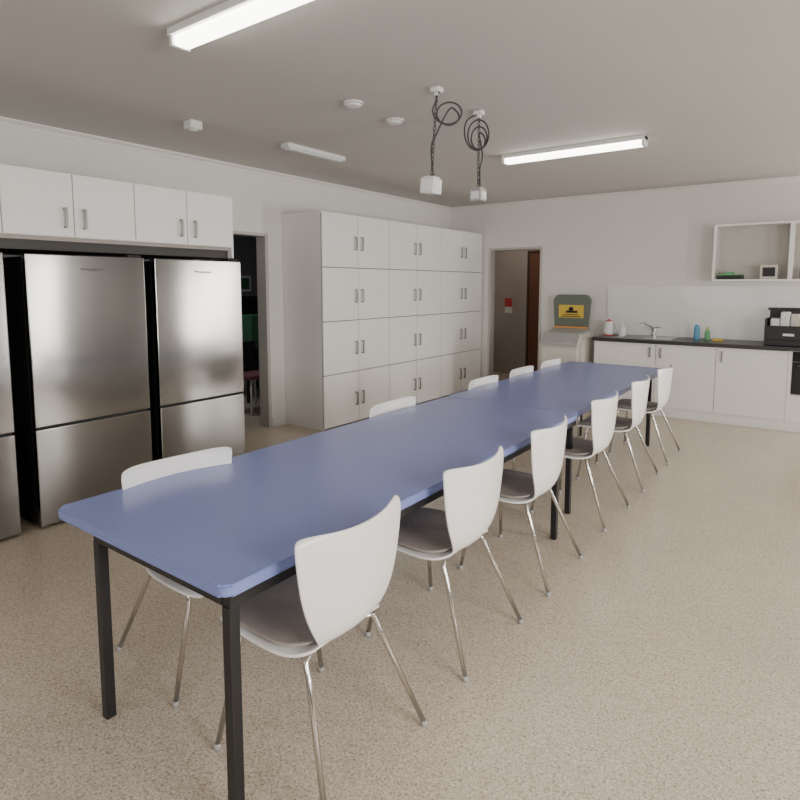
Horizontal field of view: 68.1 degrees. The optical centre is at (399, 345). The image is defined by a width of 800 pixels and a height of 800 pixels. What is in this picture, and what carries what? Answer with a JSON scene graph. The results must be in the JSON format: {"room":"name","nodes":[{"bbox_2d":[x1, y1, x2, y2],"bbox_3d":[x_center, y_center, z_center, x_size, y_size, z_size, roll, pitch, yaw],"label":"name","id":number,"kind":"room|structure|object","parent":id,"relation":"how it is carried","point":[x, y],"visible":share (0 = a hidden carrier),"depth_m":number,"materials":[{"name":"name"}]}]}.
{"room":"communal kitchen","nodes":[
{"label":"communal kitchen","id":0,"kind":"room"},
{"bbox_2d":[0,126,448,426],"bbox_3d":[-2.420,-0.344,5.123,0.120,2.750,10.600,4,7,36],"label":"wall","id":1,"kind":"structure","parent":0,"point":[259,203],"depth_m":6.05,"materials":[{"name":"paint"}]},
{"bbox_2d":[0,164,135,255],"bbox_3d":[-2.466,-0.886,4.089,0.949,0.488,0.835,4,7,36],"label":"upper cabinet","id":2,"kind":"object","parent":1,"relation":"attached to","point":[42,211],"visible":0.99,"depth_m":3.80,"materials":[{"name":"white laminate"}]},
{"bbox_2d":[104,183,232,259],"bbox_3d":[-1.972,-0.954,4.758,0.949,0.488,0.835,4,7,36],"label":"upper cabinet","id":3,"kind":"object","parent":1,"relation":"attached to","point":[169,223],"visible":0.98,"depth_m":4.47,"materials":[{"name":"white laminate"}]},
{"bbox_2d":[198,198,233,259],"bbox_3d":[-1.742,-0.992,5.119,0.900,0.490,0.018,4,7,36],"label":"trim","id":4,"kind":"structure","parent":3,"relation":"attached to","point":[231,252],"depth_m":4.87,"materials":[{"name":"white laminate"}]},
{"bbox_2d":[0,116,450,211],"bbox_3d":[-2.349,-1.679,4.936,0.055,0.055,10.600,4,7,36],"label":"trim","id":5,"kind":"structure","parent":1,"relation":"attached to","point":[4,121],"depth_m":5.43,"materials":[{"name":"paint"}]},
{"bbox_2d":[233,230,271,427],"bbox_3d":[-1.725,-0.115,6.093,0.142,2.100,0.880,4,7,36],"label":"trim","id":6,"kind":"structure","parent":1,"relation":"attached to","point":[261,238],"depth_m":6.40,"materials":[{"name":"white wood"}]},
{"bbox_2d":[273,416,285,426],"bbox_3d":[-3.400,1.125,3.820,0.012,0.090,7.110,4,7,36],"label":"baseboard","id":7,"kind":"structure","parent":1,"relation":"attached to","point":[281,420],"depth_m":6.59,"materials":[{"name":"white plastic"}]},
{"bbox_2d":[202,235,258,369],"bbox_3d":[-2.530,-0.590,7.551,2.950,2.750,5.000,4,7,36],"label":"wall","id":8,"kind":"structure","parent":0,"point":[244,247],"depth_m":9.80,"materials":[{"name":"paint"}]},
{"bbox_2d":[241,276,250,291],"bbox_3d":[-2.589,-1.017,9.735,0.024,0.260,0.340,4,7,36],"label":"framed picture","id":9,"kind":"object","parent":8,"relation":"attached to","point":[245,280],"visible":0.56,"depth_m":9.78,"materials":[{"name":"white plastic"}]},
{"bbox_2d":[241,278,249,288],"bbox_3d":[-2.581,-1.017,9.729,0.004,0.180,0.260,4,7,36],"label":"artwork","id":10,"kind":"object","parent":9,"relation":"attached to","point":[245,282],"depth_m":9.77,"materials":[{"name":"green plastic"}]},
{"bbox_2d":[0,372,799,799],"bbox_3d":[0.098,1.112,4.894,10.520,0.100,13.220,4,7,36],"label":"floor","id":11,"kind":"structure","parent":0,"point":[662,662],"depth_m":2.41,"materials":[{"name":"plastic"}]},
{"bbox_2d":[0,252,21,539],"bbox_3d":[-2.877,0.317,3.495,0.762,1.765,0.770,4,7,36],"label":"refrigerator","id":12,"kind":"object","parent":11,"relation":"on","point":[10,518],"visible":1,"depth_m":3.57,"materials":[{"name":"silver metal"}]},
{"bbox_2d":[3,253,151,526],"bbox_3d":[-2.353,0.245,4.204,0.762,1.765,0.770,4,7,36],"label":"refrigerator","id":13,"kind":"object","parent":11,"relation":"on","point":[77,326],"visible":0.99,"depth_m":3.88,"materials":[{"name":"silver metal"}]},
{"bbox_2d":[117,447,231,708],"bbox_3d":[-0.829,0.897,2.485,0.564,0.814,0.522,5,8,42],"label":"dining chair","id":14,"kind":"object","parent":11,"relation":"on","point":[141,473],"visible":0.2,"depth_m":2.48,"materials":[{"name":"beige plastic"}]},
{"bbox_2d":[144,258,245,460],"bbox_3d":[-1.849,0.176,4.885,0.762,1.765,0.770,4,7,36],"label":"refrigerator","id":15,"kind":"object","parent":11,"relation":"on","point":[194,307],"visible":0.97,"depth_m":4.59,"materials":[{"name":"silver metal"}]},
{"bbox_2d":[243,341,259,415],"bbox_3d":[-1.817,0.390,7.310,0.440,0.851,0.440,4,7,36],"label":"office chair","id":16,"kind":"object","parent":11,"relation":"on","point":[250,373],"visible":0.43,"depth_m":7.44,"materials":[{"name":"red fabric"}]},
{"bbox_2d":[246,345,258,402],"bbox_3d":[-2.087,0.337,8.378,0.900,0.740,0.900,4,7,36],"label":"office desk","id":17,"kind":"object","parent":11,"relation":"on","point":[256,346],"visible":0.07,"depth_m":8.03,"materials":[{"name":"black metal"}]},
{"bbox_2d":[241,296,257,314],"bbox_3d":[-2.142,-0.381,8.502,0.040,0.658,0.550,4,7,36],"label":"monitor","id":18,"kind":"object","parent":17,"relation":"on","point":[249,303],"visible":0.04,"depth_m":8.44,"materials":[{"name":"black plastic"}]},
{"bbox_2d":[242,314,258,344],"bbox_3d":[-2.025,-0.219,8.151,0.300,0.408,0.300,4,7,36],"label":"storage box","id":19,"kind":"object","parent":17,"relation":"on","point":[249,321],"visible":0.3,"depth_m":8.00,"materials":[{"name":"green plastic"}]},
{"bbox_2d":[58,397,576,799],"bbox_3d":[-0.067,0.883,3.030,0.995,0.732,2.735,4,7,36],"label":"dining table","id":20,"kind":"object","parent":11,"relation":"on","point":[227,534],"visible":0.9,"depth_m":2.25,"materials":[{"name":"blue laminate"}]},
{"bbox_2d":[214,495,426,799],"bbox_3d":[-0.280,0.939,2.012,0.564,0.826,0.522,4,7,36],"label":"dining chair","id":21,"kind":"object","parent":11,"relation":"on","point":[341,577],"visible":0.92,"depth_m":1.85,"materials":[{"name":"beige plastic"}]},
{"bbox_2d":[282,211,388,430],"bbox_3d":[-0.694,-0.302,6.840,0.631,2.320,1.150,4,7,36],"label":"storage cabinet","id":22,"kind":"object","parent":11,"relation":"on","point":[336,265],"visible":0.96,"depth_m":6.48,"materials":[{"name":"white laminate"}]},
{"bbox_2d":[369,396,424,507],"bbox_3d":[0.090,0.771,3.830,0.564,0.794,0.522,4,7,36],"label":"dining chair","id":23,"kind":"object","parent":11,"relation":"on","point":[401,403],"visible":0.15,"depth_m":3.94,"materials":[{"name":"beige plastic"}]},
{"bbox_2d":[388,220,440,403],"bbox_3d":[-0.012,-0.395,7.762,0.631,2.320,1.150,4,7,36],"label":"storage cabinet","id":24,"kind":"object","parent":11,"relation":"on","point":[414,269],"visible":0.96,"depth_m":7.55,"materials":[{"name":"white laminate"}]},
{"bbox_2d":[365,446,522,682],"bbox_3d":[0.191,0.874,2.649,0.564,0.826,0.522,4,7,37],"label":"dining chair","id":25,"kind":"object","parent":11,"relation":"on","point":[471,493],"visible":0.89,"depth_m":2.49,"materials":[{"name":"beige plastic"}]},
{"bbox_2d":[439,228,481,397],"bbox_3d":[0.669,-0.488,8.683,0.631,2.320,1.150,4,7,36],"label":"storage cabinet","id":26,"kind":"object","parent":11,"relation":"on","point":[461,251],"visible":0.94,"depth_m":8.46,"materials":[{"name":"white laminate"}]},
{"bbox_2d":[468,375,514,469],"bbox_3d":[0.821,0.672,4.802,0.564,0.794,0.522,4,7,36],"label":"dining chair","id":27,"kind":"object","parent":11,"relation":"on","point":[486,380],"visible":0.15,"depth_m":4.91,"materials":[{"name":"beige plastic"}]},
{"bbox_2d":[459,415,582,596],"bbox_3d":[0.666,0.810,3.283,0.564,0.826,0.522,4,7,35],"label":"dining chair","id":28,"kind":"object","parent":11,"relation":"on","point":[547,445],"visible":0.74,"depth_m":3.10,"materials":[{"name":"beige plastic"}]},
{"bbox_2d":[509,366,533,377],"bbox_3d":[1.254,0.613,5.387,0.564,0.794,0.522,4,7,36],"label":"dining chair","id":29,"kind":"object","parent":11,"relation":"on","point":[527,369],"visible":0.07,"depth_m":5.53,"materials":[{"name":"beige plastic"}]},
{"bbox_2d":[448,361,664,513],"bbox_3d":[1.494,0.666,5.170,0.980,0.732,2.552,4,7,36],"label":"dining table","id":30,"kind":"object","parent":11,"relation":"on","point":[570,386],"visible":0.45,"depth_m":4.77,"materials":[{"name":"blue laminate"}]},
{"bbox_2d":[541,358,590,437],"bbox_3d":[1.663,0.557,5.940,0.564,0.794,0.522,4,7,36],"label":"dining chair","id":31,"kind":"object","parent":11,"relation":"on","point":[549,363],"visible":0.19,"depth_m":6.04,"materials":[{"name":"beige plastic"}]},
{"bbox_2d":[539,294,593,369],"bbox_3d":[2.178,0.053,7.756,0.590,1.430,0.615,4,7,36],"label":"storage chest","id":32,"kind":"object","parent":11,"relation":"on","point":[570,338],"visible":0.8,"depth_m":7.67,"materials":[{"name":"plastic"}]},
{"bbox_2d":[530,391,629,531],"bbox_3d":[1.233,0.730,4.067,0.564,0.826,0.522,4,7,37],"label":"dining chair","id":33,"kind":"object","parent":11,"relation":"on","point":[603,411],"visible":0.71,"depth_m":3.87,"materials":[{"name":"beige plastic"}]},
{"bbox_2d":[576,375,658,491],"bbox_3d":[1.756,0.658,4.782,0.564,0.826,0.522,4,7,35],"label":"dining chair","id":34,"kind":"object","parent":11,"relation":"on","point":[640,389],"visible":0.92,"depth_m":4.59,"materials":[{"name":"beige plastic"}]},
{"bbox_2d":[608,364,680,464],"bbox_3d":[2.256,0.588,5.467,0.564,0.826,0.522,4,7,36],"label":"dining chair","id":35,"kind":"object","parent":11,"relation":"on","point":[664,375],"visible":0.78,"depth_m":5.29,"materials":[{"name":"beige plastic"}]},
{"bbox_2d":[594,340,716,421],"bbox_3d":[3.155,0.382,7.293,1.370,0.868,0.614,4,7,36],"label":"base cabinet","id":36,"kind":"object","parent":11,"relation":"on","point":[691,396],"visible":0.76,"depth_m":6.89,"materials":[{"name":"white laminate"}]},
{"bbox_2d":[591,334,799,350],"bbox_3d":[3.709,-0.029,6.837,2.790,0.038,0.638,4,7,36],"label":"countertop","id":37,"kind":"structure","parent":36,"relation":"on","point":[746,344],"depth_m":6.82,"materials":[{"name":"black stone"}]},
{"bbox_2d":[603,319,617,335],"bbox_3d":[2.697,-0.235,7.603,0.128,0.217,0.166,-3,6,-24],"label":"kettle","id":38,"kind":"object","parent":37,"relation":"on","point":[609,330],"visible":1,"depth_m":7.58,"materials":[{"name":"white plastic"}]},
{"bbox_2d":[614,335,677,339],"bbox_3d":[3.036,-0.083,7.337,0.676,0.040,0.410,4,7,36],"label":"sink","id":39,"kind":"object","parent":37,"relation":"in","point":[626,336],"visible":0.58,"depth_m":7.34,"materials":[{"name":"silver metal"}]},
{"bbox_2d":[619,320,625,335],"bbox_3d":[2.827,-0.218,7.521,0.084,0.200,0.084,4,7,36],"label":"spray bottle","id":40,"kind":"object","parent":39,"relation":"on","point":[622,329],"visible":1,"depth_m":7.49,"materials":[{"name":"white plastic"}]},
{"bbox_2d":[640,322,660,335],"bbox_3d":[3.140,-0.205,7.466,0.266,0.184,0.126,0,6,-3],"label":"tap","id":41,"kind":"object","parent":37,"relation":"on","point":[646,323],"visible":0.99,"depth_m":7.48,"materials":[{"name":"silver metal"}]},
{"bbox_2d":[693,320,699,339],"bbox_3d":[3.519,-0.181,7.012,0.066,0.230,0.066,4,7,36],"label":"dish soap bottle","id":42,"kind":"object","parent":37,"relation":"on","point":[696,336],"visible":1,"depth_m":6.99,"materials":[{"name":"blue plastic"}]},
{"bbox_2d":[704,327,709,339],"bbox_3d":[3.626,-0.140,6.975,0.060,0.155,0.060,4,7,36],"label":"detergent bottle","id":43,"kind":"object","parent":37,"relation":"on","point":[707,332],"visible":1,"depth_m":6.96,"materials":[{"name":"green plastic"}]},
{"bbox_2d":[763,307,799,346],"bbox_3d":[4.192,-0.201,6.360,0.440,0.400,0.335,4,7,36],"label":"plastic crate","id":44,"kind":"object","parent":37,"relation":"on","point":[789,336],"visible":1,"depth_m":6.31,"materials":[{"name":"black plastic"}]},
{"bbox_2d":[770,318,780,325],"bbox_3d":[4.071,-0.158,6.420,0.084,0.277,0.180,4,7,36],"label":"packet","id":45,"kind":"object","parent":44,"relation":"in","point":[774,321],"visible":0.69,"depth_m":6.34,"materials":[{"name":"white paper"}]},
{"bbox_2d":[780,312,790,325],"bbox_3d":[4.144,-0.187,6.363,0.084,0.347,0.180,4,7,36],"label":"packet","id":46,"kind":"object","parent":44,"relation":"in","point":[785,320],"visible":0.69,"depth_m":6.28,"materials":[{"name":"white paper"}]},
{"bbox_2d":[790,314,799,326],"bbox_3d":[4.216,-0.172,6.311,0.084,0.327,0.180,4,7,36],"label":"packet","id":47,"kind":"object","parent":44,"relation":"in","point":[795,318],"visible":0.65,"depth_m":6.23,"materials":[{"name":"paper"}]},
{"bbox_2d":[713,347,788,430],"bbox_3d":[3.981,0.444,6.688,0.680,0.868,0.614,4,7,36],"label":"base cabinet","id":48,"kind":"object","parent":11,"relation":"on","point":[750,389],"visible":0.9,"depth_m":6.46,"materials":[{"name":"white laminate"}]},
{"bbox_2d":[784,351,799,432],"bbox_3d":[4.539,0.486,6.268,0.720,0.868,0.633,4,7,36],"label":"base cabinet","id":49,"kind":"object","parent":11,"relation":"on","point":[792,403],"visible":0.98,"depth_m":6.23,"materials":[{"name":"white laminate"}]},
{"bbox_2d":[0,0,799,206],"bbox_3d":[0.098,-1.724,4.607,10.520,0.100,13.220,4,7,36],"label":"ceiling","id":50,"kind":"structure","parent":0,"point":[712,86],"depth_m":3.55,"materials":[{"name":"paint"}]},
{"bbox_2d":[184,119,201,130],"bbox_3d":[-1.520,-1.611,4.342,0.090,0.070,0.100,4,7,36],"label":"sensor","id":51,"kind":"object","parent":50,"relation":"attached to","point":[190,124],"visible":1,"depth_m":4.31,"materials":[{"name":"white plastic"}]},
{"bbox_2d":[167,0,312,51],"bbox_3d":[-0.546,-1.414,2.444,1.270,0.080,0.120,4,7,36],"label":"ceiling light","id":52,"kind":"object","parent":50,"relation":"attached to","point":[227,17],"visible":1,"depth_m":2.57,"materials":[{"name":"white plastic"}]},
{"bbox_2d":[281,142,344,162],"bbox_3d":[-0.762,-1.716,5.281,0.100,0.050,0.720,4,7,36],"label":"emergency light","id":53,"kind":"object","parent":50,"relation":"attached to","point":[288,146],"visible":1,"depth_m":5.21,"materials":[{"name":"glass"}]},
{"bbox_2d":[343,99,363,108],"bbox_3d":[-0.307,-1.586,3.897,0.136,0.031,0.136,4,7,36],"label":"smoke detector","id":54,"kind":"object","parent":50,"relation":"attached to","point":[351,103],"visible":1,"depth_m":3.86,"materials":[{"name":"white plastic"}]},
{"bbox_2d":[385,117,403,124],"bbox_3d":[-0.041,-1.627,4.308,0.136,0.031,0.136,4,7,36],"label":"smoke detector","id":55,"kind":"object","parent":50,"relation":"attached to","point":[393,120],"visible":1,"depth_m":4.27,"materials":[{"name":"white plastic"}]},
{"bbox_2d":[420,86,462,194],"bbox_3d":[0.248,-1.252,3.613,0.245,0.635,0.109,4,7,31],"label":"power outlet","id":56,"kind":"object","parent":50,"relation":"hanging from","point":[429,185],"visible":1,"depth_m":3.62,"materials":[{"name":"white plastic"}]},
{"bbox_2d":[421,180,440,191],"bbox_3d":[0.194,-0.985,3.663,0.088,0.060,0.088,9,10,36],"label":"outlet","id":57,"kind":"object","parent":56,"relation":"attached to","point":[426,185],"depth_m":3.63,"materials":[{"name":"white plastic"}]},
{"bbox_2d":[464,109,489,201],"bbox_3d":[0.532,-1.314,4.128,0.152,0.612,0.118,4,7,36],"label":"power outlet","id":58,"kind":"object","parent":50,"relation":"hanging from","point":[477,194],"visible":1,"depth_m":4.11,"materials":[{"name":"grey plastic"}]},
{"bbox_2d":[471,191,485,198],"bbox_3d":[0.550,-1.044,4.100,0.112,0.051,0.046,-1,6,-9],"label":"outlet","id":59,"kind":"object","parent":58,"relation":"attached to","point":[474,194],"depth_m":4.09,"materials":[{"name":"white plastic"}]},
{"bbox_2d":[501,134,647,164],"bbox_3d":[1.477,-1.687,5.138,1.260,0.080,0.120,4,7,36],"label":"ceiling light","id":60,"kind":"object","parent":50,"relation":"attached to","point":[636,141],"visible":1,"depth_m":5.05,"materials":[{"name":"white plastic"}]},
{"bbox_2d":[493,249,539,373],"bbox_3d":[1.867,-0.797,9.594,3.600,2.750,1.480,4,7,36],"label":"wall","id":61,"kind":"structure","parent":0,"point":[510,265],"depth_m":10.36,"materials":[{"name":"paint"}]},
{"bbox_2d":[505,298,512,312],"bbox_3d":[1.903,-0.699,10.366,0.140,0.260,0.011,4,7,36],"label":"notice","id":62,"kind":"object","parent":61,"relation":"attached to","point":[508,301],"visible":1,"depth_m":10.36,"materials":[{"name":"paper"}]},
{"bbox_2d":[525,250,539,370],"bbox_3d":[2.548,-0.526,9.942,0.880,2.140,0.080,4,7,36],"label":"door","id":63,"kind":"structure","parent":61,"relation":"in","point":[533,259],"depth_m":10.11,"materials":[{"name":"brown wood"}]},
{"bbox_2d":[449,181,799,377],"bbox_3d":[3.709,-0.560,7.258,7.450,2.750,0.120,4,7,36],"label":"wall","id":64,"kind":"structure","parent":0,"point":[590,246],"depth_m":7.74,"materials":[{"name":"paint"}]},
{"bbox_2d":[487,246,542,375],"bbox_3d":[1.711,-0.385,8.752,0.840,2.100,0.142,4,7,36],"label":"trim","id":65,"kind":"structure","parent":64,"relation":"attached to","point":[491,286],"depth_m":8.91,"materials":[{"name":"white wood"}]},
{"bbox_2d":[450,176,799,210],"bbox_3d":[3.705,-1.890,7.017,7.330,0.055,0.055,4,7,36],"label":"trim","id":66,"kind":"structure","parent":64,"relation":"attached to","point":[790,178],"depth_m":7.50,"materials":[{"name":"paint"}]},
{"bbox_2d":[607,286,799,340],"bbox_3d":[3.890,-0.391,7.056,2.800,0.635,0.014,4,7,36],"label":"backsplash","id":67,"kind":"structure","parent":64,"relation":"attached to","point":[729,312],"depth_m":7.22,"materials":[{"name":"white glass"}]},
{"bbox_2d":[712,221,792,280],"bbox_3d":[3.996,-1.051,6.702,0.750,0.640,0.348,4,7,36],"label":"wall shelf","id":68,"kind":"object","parent":64,"relation":"attached to","point":[740,248],"visible":0.84,"depth_m":6.80,"materials":[{"name":"white laminate"}]},
{"bbox_2d":[717,272,743,278],"bbox_3d":[3.817,-0.806,6.829,0.260,0.085,0.180,4,7,36],"label":"food container","id":69,"kind":"object","parent":68,"relation":"on","point":[727,275],"visible":0.95,"depth_m":6.77,"materials":[{"name":"black plastic"}]},
{"bbox_2d":[717,275,743,278],"bbox_3d":[3.817,-0.786,6.831,0.260,0.045,0.180,4,7,36],"label":"tray","id":70,"kind":"object","parent":68,"relation":"on","point":[719,276],"depth_m":6.76,"materials":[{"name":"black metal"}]},
{"bbox_2d":[759,264,778,278],"bbox_3d":[4.120,-0.820,6.597,0.170,0.160,0.170,4,7,36],"label":"appliance","id":71,"kind":"object","parent":68,"relation":"on","point":[766,271],"visible":0.97,"depth_m":6.53,"materials":[{"name":"plastic"}]},
{"bbox_2d":[789,220,799,280],"bbox_3d":[4.600,-1.007,6.259,0.750,0.640,0.348,4,7,36],"label":"wall shelf","id":72,"kind":"object","parent":64,"relation":"attached to","point":[795,250],"visible":1,"depth_m":6.55,"materials":[{"name":"white laminate"}]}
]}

